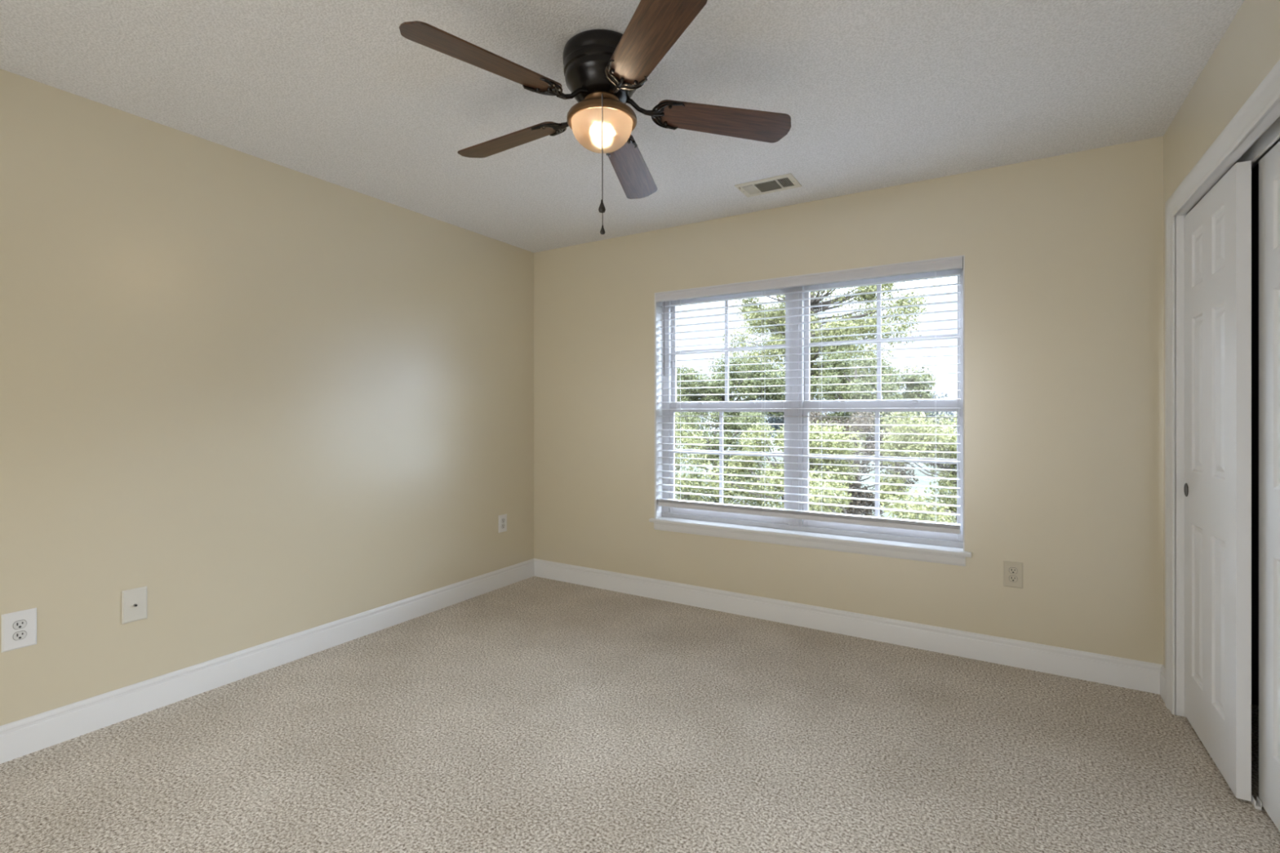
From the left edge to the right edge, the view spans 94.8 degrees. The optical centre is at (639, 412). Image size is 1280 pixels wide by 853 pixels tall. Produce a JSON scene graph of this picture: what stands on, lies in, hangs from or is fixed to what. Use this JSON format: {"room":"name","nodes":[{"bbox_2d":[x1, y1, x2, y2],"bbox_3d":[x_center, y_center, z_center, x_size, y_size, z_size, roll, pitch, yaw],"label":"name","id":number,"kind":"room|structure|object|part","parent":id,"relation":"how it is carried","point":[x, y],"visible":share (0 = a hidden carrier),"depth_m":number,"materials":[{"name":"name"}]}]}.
{"room":"empty bedroom","nodes":[
{"label":"empty bedroom","id":0,"kind":"room"},
{"bbox_2d":[0,68,533,725],"bbox_3d":[-1.862,0.010,2.847,0.140,2.440,4.130,0,0,31],"label":"wall","id":1,"kind":"structure","parent":0,"point":[270,401],"depth_m":2.66,"materials":[{"name":"beige paint"}]},
{"bbox_2d":[1,607,36,652],"bbox_3d":[-2.223,0.778,2.110,0.009,0.133,0.089,0,0,31],"label":"wall outlet","id":2,"kind":"object","parent":1,"relation":"attached to","point":[19,628],"visible":1,"depth_m":2.11,"materials":[{"name":"white plastic"}]},
{"bbox_2d":[12,630,26,640],"bbox_3d":[-2.221,0.797,2.109,0.001,0.030,0.036,0,0,31],"label":"receptacle","id":3,"kind":"object","parent":2,"relation":"attached to","point":[17,635],"depth_m":2.11,"materials":[{"name":"white plastic"}]},
{"bbox_2d":[13,619,26,629],"bbox_3d":[-2.221,0.758,2.109,0.001,0.030,0.036,0,0,31],"label":"receptacle","id":4,"kind":"object","parent":2,"relation":"attached to","point":[17,624],"depth_m":2.11,"materials":[{"name":"white plastic"}]},
{"bbox_2d":[121,586,146,624],"bbox_3d":[-2.048,0.781,2.390,0.016,0.132,0.082,0,0,31],"label":"cable plate","id":5,"kind":"object","parent":1,"relation":"attached to","point":[134,602],"visible":1,"depth_m":2.39,"materials":[{"name":"grey plastic"}]},
{"bbox_2d":[0,558,533,764],"bbox_3d":[-1.796,1.166,2.807,0.014,0.128,3.850,0,0,31],"label":"baseboard","id":6,"kind":"structure","parent":1,"relation":"attached to","point":[24,736],"depth_m":2.64,"materials":[{"name":"white paint"}]},
{"bbox_2d":[498,513,506,533],"bbox_3d":[-0.970,0.783,4.171,0.009,0.122,0.080,0,0,31],"label":"wall outlet","id":7,"kind":"object","parent":1,"relation":"attached to","point":[502,518],"visible":1,"depth_m":4.17,"materials":[{"name":"white plastic"}]},
{"bbox_2d":[0,0,1244,253],"bbox_3d":[-0.058,-1.270,0.809,5.340,0.120,5.740,0,0,31],"label":"ceiling","id":8,"kind":"structure","parent":0,"point":[875,94],"depth_m":2.20,"materials":[{"name":"white paint"}]},
{"bbox_2d":[399,0,791,234],"bbox_3d":[-0.182,-0.886,2.012,1.228,0.649,1.295,0,0,31],"label":"ceiling fan","id":9,"kind":"object","parent":8,"relation":"hanging from","point":[603,68],"visible":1,"depth_m":1.89,"materials":[{"name":"brown wood"}]},
{"bbox_3d":[-0.446,-1.016,1.699,0.479,0.006,0.140,0,12,-41],"label":"fan blade","id":10,"kind":"part","parent":9,"relation":"part of","materials":[{"name":"brown wood"}]},
{"bbox_3d":[-0.488,-1.016,2.205,0.479,0.006,0.140,0,12,32],"label":"fan blade","id":11,"kind":"part","parent":9,"relation":"part of","materials":[{"name":"brown wood"}]},
{"bbox_3d":[-0.122,-0.841,1.892,0.003,0.374,0.070,0,0,-3],"label":"pull chain","id":12,"kind":"part","parent":9,"relation":"part of","materials":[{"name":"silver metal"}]},
{"bbox_3d":[-0.128,-0.930,1.980,0.205,0.095,0.205,0,0,31],"label":"lamp shade","id":13,"kind":"part","parent":9,"relation":"part of","materials":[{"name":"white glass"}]},
{"bbox_3d":[-0.120,-0.803,1.889,0.003,0.450,0.072,0,0,-4],"label":"pull chain","id":14,"kind":"part","parent":9,"relation":"part of","materials":[{"name":"black metal"}]},
{"bbox_3d":[-0.035,-0.986,2.393,0.140,0.006,0.479,-12,-9,11],"label":"fan blade","id":15,"kind":"part","parent":9,"relation":"part of","materials":[{"name":"brown wood"}]},
{"bbox_3d":[0.026,-1.012,1.585,0.140,0.006,0.479,16,-5,-21],"label":"fan blade","id":16,"kind":"part","parent":9,"relation":"part of","materials":[{"name":"brown wood"}]},
{"bbox_3d":[0.291,-1.012,2.044,0.479,0.006,0.140,4,-15,-9],"label":"fan blade","id":17,"kind":"part","parent":9,"relation":"part of","materials":[{"name":"brown wood"}]},
{"bbox_2d":[734,173,801,197],"bbox_3d":[0.682,-1.202,3.134,0.305,0.016,0.195,0,0,31],"label":"ceiling vent","id":18,"kind":"object","parent":8,"relation":"in","point":[787,181],"visible":1,"depth_m":3.12,"materials":[{"name":"beige metal"}]},
{"bbox_2d":[0,576,1279,852],"bbox_3d":[-0.058,1.290,0.809,5.340,0.120,5.740,0,0,31],"label":"floor","id":19,"kind":"structure","parent":0,"point":[534,714],"depth_m":2.11,"materials":[{"name":"beige carpet"}]},
{"bbox_2d":[1250,795,1262,809],"bbox_3d":[1.926,1.216,1.842,0.016,0.025,0.043,0,0,31],"label":"guide","id":20,"kind":"object","parent":19,"relation":"on","point":[1257,804],"visible":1,"depth_m":1.83,"materials":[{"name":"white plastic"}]},
{"bbox_2d":[533,136,1163,664],"bbox_3d":[0.780,0.010,3.576,3.618,2.440,0.140,0,0,31],"label":"wall","id":21,"kind":"structure","parent":0,"point":[1064,254],"depth_m":2.93,"materials":[{"name":"beige paint"}]},
{"bbox_2d":[648,254,971,566],"bbox_3d":[0.898,-0.011,3.481,1.853,1.571,0.179,0,0,31],"label":"window","id":22,"kind":"structure","parent":21,"relation":"in","point":[895,543],"depth_m":3.49,"materials":[{"name":"white paint"}]},
{"bbox_3d":[0.549,0.302,3.748,0.808,0.735,0.028,0,0,31],"label":"sash","id":23,"kind":"part","parent":22,"relation":"part of","materials":[{"name":"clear plastic"}]},
{"bbox_3d":[0.565,-0.390,3.772,0.808,0.730,0.022,0,0,31],"label":"sash","id":24,"kind":"part","parent":22,"relation":"part of","materials":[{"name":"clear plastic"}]},
{"bbox_2d":[655,256,962,534],"bbox_3d":[0.881,-0.085,3.459,1.781,1.408,0.074,0,0,31],"label":"blind","id":25,"kind":"object","parent":22,"relation":"attached to","point":[953,263],"visible":1,"depth_m":3.36,"materials":[{"name":"white plastic"}]},
{"bbox_3d":[0.253,-0.063,3.853,0.002,1.365,0.054,0,0,31],"label":"ladder cord","id":26,"kind":"part","parent":25,"relation":"part of","materials":[{"name":"white fabric"}]},
{"bbox_3d":[0.885,0.604,3.469,1.763,0.028,0.051,0,0,31],"label":"rail","id":27,"kind":"part","parent":25,"relation":"part of","materials":[{"name":"white plastic"}]},
{"bbox_3d":[1.035,-0.063,3.378,0.002,1.365,0.054,0,0,31],"label":"ladder cord","id":28,"kind":"part","parent":25,"relation":"part of","materials":[{"name":"white fabric"}]},
{"bbox_3d":[1.541,-0.063,3.070,0.002,1.365,0.054,0,0,31],"label":"ladder cord","id":29,"kind":"part","parent":25,"relation":"part of","materials":[{"name":"white fabric"}]},
{"bbox_3d":[1.317,0.302,3.281,0.814,0.735,0.028,0,0,31],"label":"sash","id":30,"kind":"part","parent":22,"relation":"part of","materials":[{"name":"clear plastic"}]},
{"bbox_3d":[1.333,-0.390,3.306,0.814,0.730,0.022,0,0,31],"label":"sash","id":31,"kind":"part","parent":22,"relation":"part of","materials":[{"name":"glass"}]},
{"bbox_2d":[533,558,1162,694],"bbox_3d":[0.740,1.166,3.510,3.618,0.128,0.014,0,0,31],"label":"baseboard","id":32,"kind":"structure","parent":21,"relation":"attached to","point":[1134,674],"depth_m":3.15,"materials":[{"name":"white paint"}]},
{"bbox_2d":[1003,560,1022,588],"bbox_3d":[1.813,0.786,2.861,0.080,0.125,0.009,0,0,31],"label":"wall outlet","id":33,"kind":"object","parent":21,"relation":"attached to","point":[1012,571],"visible":1,"depth_m":2.86,"materials":[{"name":"beige plastic"}]},
{"bbox_2d":[1008,567,1017,573],"bbox_3d":[1.811,0.766,2.858,0.036,0.030,0.003,0,0,31],"label":"receptacle","id":34,"kind":"object","parent":33,"relation":"attached to","point":[1011,570],"depth_m":2.86,"materials":[{"name":"beige plastic"}]},
{"bbox_2d":[1008,575,1017,582],"bbox_3d":[1.812,0.805,2.859,0.036,0.030,0.001,0,0,31],"label":"receptacle","id":35,"kind":"object","parent":33,"relation":"attached to","point":[1011,578],"depth_m":2.86,"materials":[{"name":"beige plastic"}]},
{"bbox_2d":[1163,0,1279,666],"bbox_3d":[1.350,0.010,0.895,0.140,2.440,4.130,0,0,31],"label":"wall","id":36,"kind":"structure","parent":0,"point":[1249,49],"depth_m":1.93,"materials":[{"name":"beige paint"}]},
{"bbox_2d":[1160,664,1164,702],"bbox_3d":[1.284,1.166,0.935,0.014,0.128,3.850,0,0,31],"label":"baseboard","id":37,"kind":"structure","parent":36,"relation":"attached to","point":[1162,668],"depth_m":2.54,"materials":[{"name":"white paint"}]},
{"bbox_2d":[1183,160,1251,801],"bbox_3d":[2.059,0.214,2.117,0.036,2.008,0.615,0,0,31],"label":"door","id":38,"kind":"structure","parent":36,"relation":"in","point":[1217,489],"depth_m":2.00,"materials":[{"name":"white paint"}]},
{"bbox_3d":[2.183,0.308,2.354,0.003,0.055,0.055,0,0,31],"label":"handle","id":39,"kind":"part","parent":38,"relation":"part of","materials":[{"name":"black"}]},
{"bbox_2d":[1164,59,1279,714],"bbox_3d":[1.851,0.172,1.872,0.018,2.115,1.410,0,0,31],"label":"trim","id":40,"kind":"structure","parent":36,"relation":"attached to","point":[1266,95],"depth_m":2.40,"materials":[{"name":"white paint"}]},
{"bbox_2d":[1174,101,1279,716],"bbox_3d":[1.917,0.182,1.831,0.142,2.095,1.280,0,0,31],"label":"trim","id":41,"kind":"structure","parent":36,"relation":"attached to","point":[1274,113],"depth_m":2.39,"materials":[{"name":"white paint"}]},
{"bbox_2d":[1196,115,1279,203],"bbox_3d":[1.921,-0.822,1.830,0.090,0.057,1.240,0,0,31],"label":"door track","id":42,"kind":"object","parent":36,"relation":"attached to","point":[1272,134],"visible":0.3,"depth_m":1.79,"materials":[{"name":"white metal"}]},
{"bbox_2d":[1258,141,1279,831],"bbox_3d":[1.795,0.214,1.572,0.034,2.008,0.630,0,0,31],"label":"door","id":43,"kind":"structure","parent":42,"relation":"hanging from","point":[1269,164],"depth_m":1.78,"materials":[{"name":"white paint"}]},
{"bbox_2d":[1251,163,1258,706],"bbox_3d":[2.256,0.010,1.585,0.692,2.440,2.010,0,0,31],"label":"wall","id":44,"kind":"structure","parent":0,"point":[1255,171],"depth_m":2.48,"materials":[{"name":"grey"}]},
{"label":"outside","id":45,"kind":"structure","parent":0,"visible":0},
{"bbox_2d":[675,432,956,523],"bbox_3d":[21.915,4.530,61.095,140.000,0.200,119.600,0,0,31],"label":"ground","id":46,"kind":"structure","parent":45,"point":[923,482],"depth_m":42.18,"materials":[{"name":"white"}]},
{"bbox_2d":[675,400,708,448],"bbox_3d":[3.484,1.155,65.989,9.485,6.549,5.657,0,0,41],"label":"tree","id":47,"kind":"object","parent":46,"relation":"on","point":[682,401],"visible":0.02,"depth_m":64.61,"materials":[{"name":"green plant"}]},
{"bbox_2d":[675,412,713,502],"bbox_3d":[0.134,2.070,13.236,3.138,4.720,2.129,0,0,29],"label":"shrub","id":48,"kind":"object","parent":46,"relation":"on","point":[683,439],"visible":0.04,"depth_m":12.69,"materials":[{"name":"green plant"}]},
{"bbox_2d":[675,412,771,506],"bbox_3d":[2.123,2.063,15.816,2.962,4.732,2.159,0,0,29],"label":"shrub","id":49,"kind":"object","parent":46,"relation":"on","point":[743,420],"visible":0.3,"depth_m":15.56,"materials":[{"name":"green plant"}]},
{"bbox_2d":[676,351,785,478],"bbox_3d":[2.680,1.212,19.458,4.735,6.435,3.504,0,0,31],"label":"broadleaf tree","id":50,"kind":"object","parent":46,"relation":"on","point":[775,389],"visible":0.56,"depth_m":18.73,"materials":[{"name":"green plant"}]},
{"bbox_2d":[695,419,866,513],"bbox_3d":[2.853,2.274,11.584,3.123,4.312,2.236,0,0,35],"label":"tree","id":51,"kind":"object","parent":46,"relation":"on","point":[812,436],"visible":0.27,"depth_m":11.54,"materials":[{"name":"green plant"}]},
{"bbox_2d":[755,390,822,437],"bbox_3d":[14.743,0.962,60.047,8.748,6.935,6.826,0,0,31],"label":"tree","id":52,"kind":"object","parent":46,"relation":"on","point":[772,420],"visible":0.09,"depth_m":59.70,"materials":[{"name":"green plant"}]},
{"bbox_2d":[721,281,928,400],"bbox_3d":[6.670,-0.749,22.068,5.332,10.367,7.477,0,0,-43],"label":"tree","id":53,"kind":"object","parent":46,"relation":"on","point":[855,331],"visible":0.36,"depth_m":21.26,"materials":[{"name":"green plant"}]},
{"bbox_2d":[808,412,919,516],"bbox_3d":[5.045,2.128,14.006,3.123,4.604,2.391,0,0,31],"label":"shrub","id":54,"kind":"object","parent":46,"relation":"on","point":[855,511],"visible":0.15,"depth_m":13.58,"materials":[{"name":"green plant"}]},
{"bbox_2d":[809,346,937,510],"bbox_3d":[6.310,1.210,16.996,4.020,6.440,3.175,0,0,31],"label":"broadleaf tree","id":55,"kind":"object","parent":46,"relation":"on","point":[829,372],"visible":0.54,"depth_m":16.49,"materials":[{"name":"green plant"}]},
{"bbox_2d":[808,465,953,523],"bbox_3d":[3.089,2.603,7.925,2.315,3.653,1.867,0,0,31],"label":"shrub","id":56,"kind":"object","parent":46,"relation":"on","point":[908,515],"visible":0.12,"depth_m":7.59,"materials":[{"name":"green plant"}]},
{"bbox_2d":[869,392,955,466],"bbox_3d":[21.560,1.383,49.175,6.962,6.094,8.318,0,0,-34],"label":"tree","id":57,"kind":"object","parent":46,"relation":"on","point":[943,396],"visible":0.06,"depth_m":47.92,"materials":[{"name":"green plant"}]},
{"bbox_2d":[871,411,956,523],"bbox_3d":[5.511,2.114,9.951,3.136,4.631,2.282,0,0,31],"label":"tree","id":58,"kind":"object","parent":46,"relation":"on","point":[906,429],"visible":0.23,"depth_m":10.14,"materials":[{"name":"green plant"}]},
{"bbox_2d":[944,412,956,523],"bbox_3d":[7.986,2.115,12.174,3.159,4.628,2.282,0,0,31],"label":"shrub","id":59,"kind":"object","parent":46,"relation":"on","point":[956,412],"visible":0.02,"depth_m":12.46,"materials":[{"name":"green plant"}]}
]}

